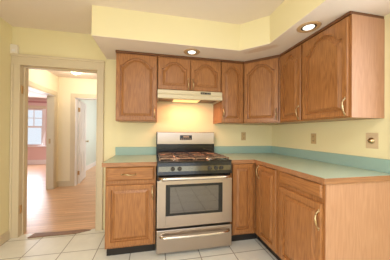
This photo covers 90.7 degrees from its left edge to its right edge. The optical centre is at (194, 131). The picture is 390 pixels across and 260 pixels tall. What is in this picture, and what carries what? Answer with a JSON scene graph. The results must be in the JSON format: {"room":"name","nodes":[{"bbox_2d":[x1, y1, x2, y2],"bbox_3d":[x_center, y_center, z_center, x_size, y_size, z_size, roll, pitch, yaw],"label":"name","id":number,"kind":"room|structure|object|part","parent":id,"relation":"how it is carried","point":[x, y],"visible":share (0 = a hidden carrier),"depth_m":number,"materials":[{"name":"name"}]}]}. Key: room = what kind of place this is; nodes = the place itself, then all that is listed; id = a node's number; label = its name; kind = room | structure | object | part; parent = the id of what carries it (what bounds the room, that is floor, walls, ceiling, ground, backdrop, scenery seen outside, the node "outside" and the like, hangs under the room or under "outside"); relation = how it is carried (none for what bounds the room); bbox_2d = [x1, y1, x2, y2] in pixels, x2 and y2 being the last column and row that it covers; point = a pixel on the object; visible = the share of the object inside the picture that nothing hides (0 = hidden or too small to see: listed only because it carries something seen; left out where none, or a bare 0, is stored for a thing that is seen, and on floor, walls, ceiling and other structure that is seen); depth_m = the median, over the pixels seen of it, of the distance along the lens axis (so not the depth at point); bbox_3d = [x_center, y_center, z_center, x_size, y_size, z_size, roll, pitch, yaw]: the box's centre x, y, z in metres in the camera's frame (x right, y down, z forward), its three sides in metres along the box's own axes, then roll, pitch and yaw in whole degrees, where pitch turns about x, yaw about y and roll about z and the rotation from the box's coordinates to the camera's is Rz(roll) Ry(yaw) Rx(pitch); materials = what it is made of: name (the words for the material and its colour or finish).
{"room":"kitchen","nodes":[
{"label":"kitchen","id":0,"kind":"room"},
{"bbox_2d":[0,17,11,234],"bbox_3d":[-1.649,-0.004,-0.135,0.120,2.390,4.700,1,0,-12],"label":"wall","id":1,"kind":"structure","parent":0,"point":[5,28],"depth_m":2.09,"materials":[{"name":"yellow paint"}]},
{"bbox_2d":[0,230,9,245],"bbox_3d":[-1.592,1.142,-0.133,0.019,0.100,4.688,1,0,-12],"label":"baseboard","id":2,"kind":"structure","parent":1,"relation":"attached to","point":[4,237],"depth_m":2.08,"materials":[{"name":"paint"}]},
{"bbox_2d":[29,69,58,181],"bbox_3d":[-2.850,0.004,3.245,0.130,2.390,2.170,1,0,-12],"label":"wall","id":3,"kind":"structure","parent":0,"point":[45,78],"depth_m":3.81,"materials":[{"name":"beige paint"}]},
{"bbox_2d":[28,81,56,188],"bbox_3d":[-2.912,0.178,3.574,0.147,2.045,1.090,1,0,-12],"label":"door frame","id":4,"kind":"structure","parent":3,"relation":"in","point":[51,135],"depth_m":4.00,"materials":[{"name":"paint"}]},
{"bbox_3d":[-2.953,0.225,4.078,0.016,1.955,0.085,1,0,-12],"label":"casing","id":5,"kind":"part","parent":4,"relation":"part of","materials":[{"name":"paint"}]},
{"bbox_2d":[28,98,96,165],"bbox_3d":[-3.800,0.004,4.715,7.100,2.390,5.440,1,0,-12],"label":"wall","id":6,"kind":"structure","parent":0,"point":[91,104],"depth_m":6.67,"materials":[{"name":"white paint"}]},
{"bbox_2d":[27,160,45,164],"bbox_3d":[-5.811,1.110,6.955,4.110,0.170,0.018,1,0,-12],"label":"baseboard","id":7,"kind":"structure","parent":6,"relation":"attached to","point":[30,162],"depth_m":6.96,"materials":[{"name":"white paint"}]},
{"bbox_2d":[28,105,45,146],"bbox_3d":[-6.006,-0.192,6.940,1.200,1.490,0.125,1,0,-12],"label":"window","id":8,"kind":"structure","parent":6,"relation":"in","point":[43,108],"depth_m":7.01,"materials":[{"name":"white paint"}]},
{"bbox_3d":[-6.014,-0.487,6.988,0.940,0.680,0.030,1,0,-12],"label":"sash","id":9,"kind":"part","parent":8,"relation":"part of","materials":[{"name":"white paint"}]},
{"bbox_3d":[-6.012,0.163,6.950,0.940,0.700,0.030,1,0,-12],"label":"sash","id":10,"kind":"part","parent":8,"relation":"part of","materials":[{"name":"white glass"}]},
{"bbox_3d":[-5.493,-0.152,7.025,0.100,1.340,0.020,1,0,-12],"label":"casing","id":11,"kind":"part","parent":8,"relation":"part of","materials":[{"name":"white paint"}]},
{"bbox_2d":[28,101,46,102],"bbox_3d":[-5.794,-1.068,6.965,4.110,0.055,0.020,1,0,-12],"label":"trim","id":12,"kind":"structure","parent":6,"relation":"attached to","point":[28,101],"depth_m":6.98,"materials":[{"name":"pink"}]},
{"bbox_2d":[86,161,95,170],"bbox_3d":[-1.996,1.146,6.156,2.754,0.150,3.160,1,0,-12],"label":"baseboard","id":13,"kind":"structure","parent":6,"relation":"attached to","point":[93,164],"depth_m":6.31,"materials":[{"name":"white paint"}]},
{"bbox_2d":[57,77,96,180],"bbox_3d":[-1.893,0.018,4.495,2.260,2.390,0.120,1,0,-12],"label":"wall","id":14,"kind":"structure","parent":0,"point":[67,86],"depth_m":4.24,"materials":[{"name":"beige paint"}]},
{"bbox_2d":[56,181,69,187],"bbox_3d":[-2.866,1.144,4.181,0.245,0.120,0.085,1,0,-12],"label":"baseboard","id":15,"kind":"structure","parent":14,"relation":"attached to","point":[58,183],"depth_m":4.21,"materials":[{"name":"paint"}]},
{"bbox_2d":[70,93,96,185],"bbox_3d":[-2.356,0.189,4.779,0.985,2.045,0.902,1,0,-12],"label":"door","id":16,"kind":"structure","parent":14,"relation":"in","point":[78,141],"depth_m":4.35,"materials":[{"name":"paint"}]},
{"bbox_3d":[-2.702,0.228,4.254,0.090,1.955,0.016,1,0,-12],"label":"casing","id":17,"kind":"part","parent":16,"relation":"part of","materials":[{"name":"paint"}]},
{"bbox_2d":[0,164,276,259],"bbox_3d":[-2.786,1.221,2.411,8.150,0.050,10.360,1,0,-12],"label":"floor","id":18,"kind":"structure","parent":0,"point":[86,245],"depth_m":2.17,"materials":[{"name":"tile"}]},
{"bbox_2d":[105,166,155,255],"bbox_3d":[-0.675,0.773,2.128,0.466,0.875,0.666,1,0,-12],"label":"base cabinet","id":19,"kind":"object","parent":18,"relation":"on","point":[130,192],"visible":0.97,"depth_m":1.84,"materials":[{"name":"brown wood"}]},
{"bbox_2d":[102,147,156,166],"bbox_3d":[-0.684,0.266,2.144,0.502,0.140,0.637,1,0,-12],"label":"countertop","id":20,"kind":"structure","parent":19,"relation":"on","point":[124,156],"depth_m":2.18,"materials":[{"name":"laminate"}]},
{"bbox_3d":[-0.619,0.797,1.847,0.436,0.575,0.022,1,0,-12],"label":"door","id":21,"kind":"part","parent":19,"relation":"part of","materials":[{"name":"brown wood"}]},
{"bbox_3d":[-0.616,0.405,1.850,0.436,0.126,0.020,1,0,-12],"label":"drawer","id":22,"kind":"part","parent":19,"relation":"part of","materials":[{"name":"brown wood"}]},
{"bbox_2d":[156,132,231,253],"bbox_3d":[-0.053,0.612,2.211,0.768,1.208,0.726,1,0,-12],"label":"gas range","id":23,"kind":"object","parent":18,"relation":"on","point":[194,181],"visible":1,"depth_m":1.93,"materials":[{"name":"silver metal"}]},
{"bbox_3d":[-0.111,0.088,2.505,0.744,0.157,0.028,1,0,-12],"label":"backguard panel","id":24,"kind":"part","parent":23,"relation":"part of","materials":[{"name":"silver metal"}]},
{"bbox_3d":[-0.117,0.080,2.492,0.158,0.062,0.006,1,0,-12],"label":"clock panel","id":25,"kind":"part","parent":23,"relation":"part of","materials":[{"name":"black ceramic"}]},
{"bbox_3d":[0.002,1.063,1.932,0.760,0.220,0.043,1,0,-12],"label":"drawer","id":26,"kind":"part","parent":23,"relation":"part of","materials":[{"name":"silver metal"}]},
{"bbox_2d":[156,152,231,162],"bbox_3d":[-0.051,0.287,2.213,0.768,0.048,0.581,1,0,-12],"label":"cooktop","id":27,"kind":"object","parent":23,"relation":"in","point":[162,157],"depth_m":2.05,"materials":[{"name":"metal"}]},
{"bbox_3d":[0.005,0.705,1.931,0.760,0.453,0.042,1,0,-12],"label":"oven door","id":28,"kind":"part","parent":23,"relation":"part of","materials":[{"name":"silver metal"}]},
{"bbox_3d":[0.011,1.010,1.890,0.712,0.033,0.067,1,0,-12],"label":"handle","id":29,"kind":"part","parent":23,"relation":"part of","materials":[{"name":"silver metal"}]},
{"bbox_3d":[0.007,0.366,1.935,0.760,0.135,0.045,1,0,-12],"label":"control panel","id":30,"kind":"part","parent":23,"relation":"part of","materials":[{"name":"silver metal"}]},
{"bbox_3d":[0.011,0.367,1.918,0.736,0.048,0.010,1,0,-12],"label":"panel plate","id":31,"kind":"part","parent":23,"relation":"part of","materials":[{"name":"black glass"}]},
{"bbox_3d":[0.016,0.453,1.892,0.735,0.036,0.072,1,0,-12],"label":"handle","id":32,"kind":"part","parent":23,"relation":"part of","materials":[{"name":"silver metal"}]},
{"bbox_2d":[230,163,256,241],"bbox_3d":[0.488,0.784,2.392,0.358,0.875,0.631,1,0,-12],"label":"base cabinet","id":33,"kind":"object","parent":18,"relation":"on","point":[243,174],"visible":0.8,"depth_m":2.08,"materials":[{"name":"brown wood"}]},
{"bbox_3d":[0.516,0.724,2.087,0.240,0.743,0.022,1,0,-12],"label":"door","id":34,"kind":"part","parent":33,"relation":"part of","materials":[{"name":"brown wood"}]},
{"bbox_2d":[255,164,281,259],"bbox_3d":[0.971,0.786,2.014,0.666,0.874,0.472,1,0,-12],"label":"base cabinet","id":35,"kind":"object","parent":18,"relation":"on","point":[267,179],"visible":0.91,"depth_m":1.86,"materials":[{"name":"brown wood"}]},
{"bbox_2d":[279,171,389,259],"bbox_3d":[1.070,0.784,1.546,0.666,0.875,0.480,1,0,-12],"label":"base cabinet","id":36,"kind":"object","parent":18,"relation":"on","point":[348,221],"visible":0.98,"depth_m":1.33,"materials":[{"name":"brown wood"}]},
{"bbox_3d":[0.791,0.787,1.479,0.022,0.613,0.428,1,0,-12],"label":"door","id":37,"kind":"part","parent":36,"relation":"part of","materials":[{"name":"brown wood"}]},
{"bbox_2d":[214,146,389,184],"bbox_3d":[0.851,0.277,2.019,0.910,0.140,1.518,1,0,-12],"label":"countertop","id":38,"kind":"structure","parent":36,"relation":"on","point":[325,168],"depth_m":1.75,"materials":[{"name":"laminate"}]},
{"bbox_3d":[0.795,0.397,1.481,0.020,0.092,0.428,1,0,-12],"label":"drawer","id":39,"kind":"part","parent":36,"relation":"part of","materials":[{"name":"brown wood"}]},
{"bbox_3d":[0.807,0.588,1.280,0.038,0.146,0.018,1,0,-12],"label":"handle","id":40,"kind":"part","parent":36,"relation":"part of","materials":[{"name":"gold metal"}]},
{"bbox_3d":[1.148,0.783,1.320,0.607,0.875,0.005,1,0,-12],"label":"panel","id":41,"kind":"part","parent":36,"relation":"part of","materials":[{"name":"brown wood"}]},
{"bbox_2d":[12,26,271,228],"bbox_3d":[-0.480,0.019,2.576,3.530,2.390,0.120,1,0,-12],"label":"wall","id":42,"kind":"structure","parent":0,"point":[171,116],"depth_m":2.42,"materials":[{"name":"yellow paint"}]},
{"bbox_2d":[10,44,18,53],"bbox_3d":[-2.033,-0.929,2.169,0.078,0.101,0.033,0,0,-6],"label":"sensor","id":43,"kind":"object","parent":42,"relation":"attached to","point":[14,48],"visible":0.95,"depth_m":2.16,"materials":[{"name":"beige plastic"}]},
{"bbox_2d":[9,53,104,238],"bbox_3d":[-1.610,0.166,2.329,0.977,2.077,0.166,1,0,-12],"label":"door frame","id":44,"kind":"structure","parent":42,"relation":"in","point":[21,64],"depth_m":2.24,"materials":[{"name":"paint"}]},
{"bbox_3d":[-2.030,0.220,2.173,0.087,1.960,0.026,1,0,-12],"label":"casing","id":45,"kind":"part","parent":44,"relation":"part of","materials":[{"name":"paint"}]},
{"bbox_3d":[-2.060,0.223,2.310,0.088,1.955,0.016,1,0,-12],"label":"casing","id":46,"kind":"part","parent":44,"relation":"part of","materials":[{"name":"paint"}]},
{"bbox_3d":[-1.163,0.228,2.356,0.079,1.960,0.026,1,0,-12],"label":"casing","id":47,"kind":"part","parent":44,"relation":"part of","materials":[{"name":"paint"}]},
{"bbox_2d":[28,229,90,237],"bbox_3d":[-1.579,1.198,2.274,0.633,0.012,0.097,1,0,-12],"label":"threshold","id":48,"kind":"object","parent":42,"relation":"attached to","point":[44,234],"depth_m":2.25,"materials":[{"name":"brown wood"}]},
{"bbox_2d":[115,147,155,154],"bbox_3d":[-0.745,0.247,2.447,0.496,0.101,0.019,1,0,-12],"label":"backsplash","id":49,"kind":"structure","parent":42,"relation":"attached to","point":[118,150],"depth_m":2.44,"materials":[{"name":"teal laminate"}]},
{"bbox_2d":[115,50,157,122],"bbox_3d":[-0.681,-0.501,2.287,0.452,0.778,0.363,1,0,-12],"label":"upper cabinet","id":50,"kind":"object","parent":42,"relation":"attached to","point":[136,72],"visible":1,"depth_m":2.15,"materials":[{"name":"brown wood"}]},
{"bbox_3d":[-0.682,-0.878,2.311,0.452,0.024,0.319,1,0,-12],"label":"crown trim","id":51,"kind":"part","parent":50,"relation":"part of","materials":[{"name":"brown wood"}]},
{"bbox_2d":[157,54,220,91],"bbox_3d":[-0.085,-0.679,2.414,0.764,0.412,0.363,1,0,-12],"label":"upper cabinet","id":52,"kind":"object","parent":42,"relation":"attached to","point":[174,72],"visible":0.98,"depth_m":2.27,"materials":[{"name":"brown wood"}]},
{"bbox_3d":[-0.239,-0.664,2.243,0.372,0.362,0.022,1,0,-12],"label":"door","id":53,"kind":"part","parent":52,"relation":"part of","materials":[{"name":"brown wood"}]},
{"bbox_3d":[-0.088,-0.873,2.437,0.764,0.024,0.319,1,0,-12],"label":"crown trim","id":54,"kind":"part","parent":52,"relation":"part of","materials":[{"name":"brown wood"}]},
{"bbox_3d":[0.131,-0.661,2.321,0.372,0.362,0.022,1,0,-12],"label":"door","id":55,"kind":"part","parent":52,"relation":"part of","materials":[{"name":"brown wood"}]},
{"bbox_2d":[157,89,221,104],"bbox_3d":[-0.083,-0.422,2.409,0.761,0.102,0.370,1,0,-12],"label":"range hood","id":56,"kind":"object","parent":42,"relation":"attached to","point":[182,96],"visible":1,"depth_m":2.25,"materials":[{"name":"beige metal"}]},
{"bbox_2d":[172,99,200,102],"bbox_3d":[-0.113,-0.383,2.379,0.330,0.022,0.220,1,0,-12],"label":"lamp","id":57,"kind":"object","parent":56,"relation":"on","point":[173,100],"depth_m":2.34,"materials":[{"name":"yellow plastic"}]},
{"bbox_2d":[213,59,243,123],"bbox_3d":[0.438,-0.491,2.524,0.299,0.778,0.363,1,0,-12],"label":"upper cabinet","id":58,"kind":"object","parent":42,"relation":"attached to","point":[229,110],"visible":0.97,"depth_m":2.38,"materials":[{"name":"brown wood"}]},
{"bbox_3d":[0.463,-0.477,2.391,0.286,0.731,0.022,1,0,-12],"label":"door","id":59,"kind":"part","parent":58,"relation":"part of","materials":[{"name":"brown wood"}]},
{"bbox_3d":[0.436,-0.868,2.547,0.299,0.024,0.319,1,0,-12],"label":"crown trim","id":60,"kind":"part","parent":58,"relation":"part of","materials":[{"name":"brown wood"}]},
{"bbox_2d":[241,132,245,139],"bbox_3d":[0.695,0.070,2.758,0.070,0.114,0.009,1,0,-12],"label":"wall outlet","id":61,"kind":"object","parent":42,"relation":"attached to","point":[243,134],"visible":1,"depth_m":2.75,"materials":[{"name":"brown plastic"}]},
{"bbox_2d":[0,0,284,98],"bbox_3d":[-2.782,-1.220,2.420,8.120,0.050,10.360,1,0,-12],"label":"ceiling","id":62,"kind":"structure","parent":0,"point":[74,16],"depth_m":1.89,"materials":[{"name":"paint"}]},
{"bbox_2d":[92,0,389,61],"bbox_3d":[0.516,-1.036,0.327,2.290,0.287,4.700,1,0,-12],"label":"soffit","id":63,"kind":"structure","parent":62,"relation":"attached to","point":[113,29],"depth_m":1.93,"materials":[{"name":"yellow paint"}]},
{"bbox_2d":[184,49,199,55],"bbox_3d":[-0.036,-0.880,2.157,0.184,0.014,0.184,1,0,-12],"label":"recessed light","id":64,"kind":"object","parent":63,"relation":"attached to","point":[191,52],"visible":1,"depth_m":2.14,"materials":[{"name":"brown"}]},
{"bbox_2d":[296,21,321,32],"bbox_3d":[0.963,-0.875,1.632,0.184,0.014,0.184,1,0,-12],"label":"recessed light","id":65,"kind":"object","parent":63,"relation":"attached to","point":[310,26],"visible":1,"depth_m":1.61,"materials":[{"name":"brown"}]},
{"bbox_3d":[0.963,-0.874,1.632,0.090,0.013,0.090,1,0,-12],"label":"bulb","id":66,"kind":"part","parent":65,"relation":"part of","materials":[{"name":"white glass"}]},
{"bbox_2d":[272,14,389,159],"bbox_3d":[1.687,0.026,0.571,0.120,2.390,4.700,1,0,-12],"label":"wall","id":67,"kind":"structure","parent":0,"point":[348,137],"depth_m":1.75,"materials":[{"name":"yellow paint"}]},
{"bbox_2d":[242,55,296,124],"bbox_3d":[0.911,-0.488,2.490,0.611,0.778,0.626,1,0,-12],"label":"upper cabinet","id":68,"kind":"object","parent":67,"relation":"attached to","point":[261,77],"visible":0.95,"depth_m":2.29,"materials":[{"name":"brown wood"}]},
{"bbox_3d":[0.786,-0.476,2.308,0.399,0.733,0.022,0,0,33],"label":"door","id":69,"kind":"part","parent":68,"relation":"part of","materials":[{"name":"brown wood"}]},
{"bbox_3d":[0.913,-0.865,2.501,0.608,0.024,0.608,1,0,-12],"label":"crown trim","id":70,"kind":"part","parent":68,"relation":"part of","materials":[{"name":"brown wood"}]},
{"bbox_2d":[280,41,326,122],"bbox_3d":[1.130,-0.488,2.056,0.363,0.778,0.341,1,0,-12],"label":"upper cabinet","id":71,"kind":"object","parent":67,"relation":"attached to","point":[291,59],"visible":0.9,"depth_m":1.99,"materials":[{"name":"brown wood"}]},
{"bbox_3d":[0.999,-0.475,2.018,0.022,0.731,0.305,1,0,-12],"label":"door","id":72,"kind":"part","parent":71,"relation":"part of","materials":[{"name":"brown wood"}]},
{"bbox_3d":[1.154,-0.865,2.063,0.319,0.024,0.341,1,0,-12],"label":"crown trim","id":73,"kind":"part","parent":71,"relation":"part of","materials":[{"name":"brown wood"}]},
{"bbox_2d":[311,133,315,143],"bbox_3d":[1.295,0.079,2.108,0.009,0.114,0.070,1,0,-12],"label":"wall outlet","id":74,"kind":"object","parent":67,"relation":"attached to","point":[313,135],"visible":1,"depth_m":2.10,"materials":[{"name":"brown plastic"}]},
{"bbox_2d":[302,11,384,121],"bbox_3d":[1.214,-0.490,1.659,0.363,0.778,0.474,1,0,-12],"label":"upper cabinet","id":75,"kind":"object","parent":67,"relation":"attached to","point":[343,61],"visible":1,"depth_m":1.46,"materials":[{"name":"brown wood"}]},
{"bbox_3d":[1.081,-0.477,1.632,0.022,0.733,0.442,1,0,-12],"label":"door","id":76,"kind":"part","parent":75,"relation":"part of","materials":[{"name":"brown wood"}]},
{"bbox_3d":[1.238,-0.867,1.667,0.319,0.024,0.470,1,0,-12],"label":"crown trim","id":77,"kind":"part","parent":75,"relation":"part of","materials":[{"name":"brown wood"}]},
{"bbox_3d":[1.094,-0.187,1.425,0.038,0.146,0.018,1,0,-12],"label":"handle","id":78,"kind":"part","parent":75,"relation":"part of","materials":[{"name":"gold metal"}]},
{"bbox_3d":[1.290,-0.478,1.434,0.304,0.754,0.003,1,0,-12],"label":"panel","id":79,"kind":"part","parent":75,"relation":"part of","materials":[{"name":"brown wood"}]},
{"bbox_2d":[366,133,378,148],"bbox_3d":[1.406,0.074,1.541,0.028,0.124,0.090,1,0,-12],"label":"dimmer switch","id":80,"kind":"object","parent":67,"relation":"attached to","point":[372,139],"visible":1,"depth_m":1.53,"materials":[{"name":"beige plastic"}]},
{"bbox_3d":[1.403,0.074,1.540,0.022,0.048,0.048,1,0,-12],"label":"knob","id":81,"kind":"part","parent":80,"relation":"part of","materials":[{"name":"gold metal"}]}
]}

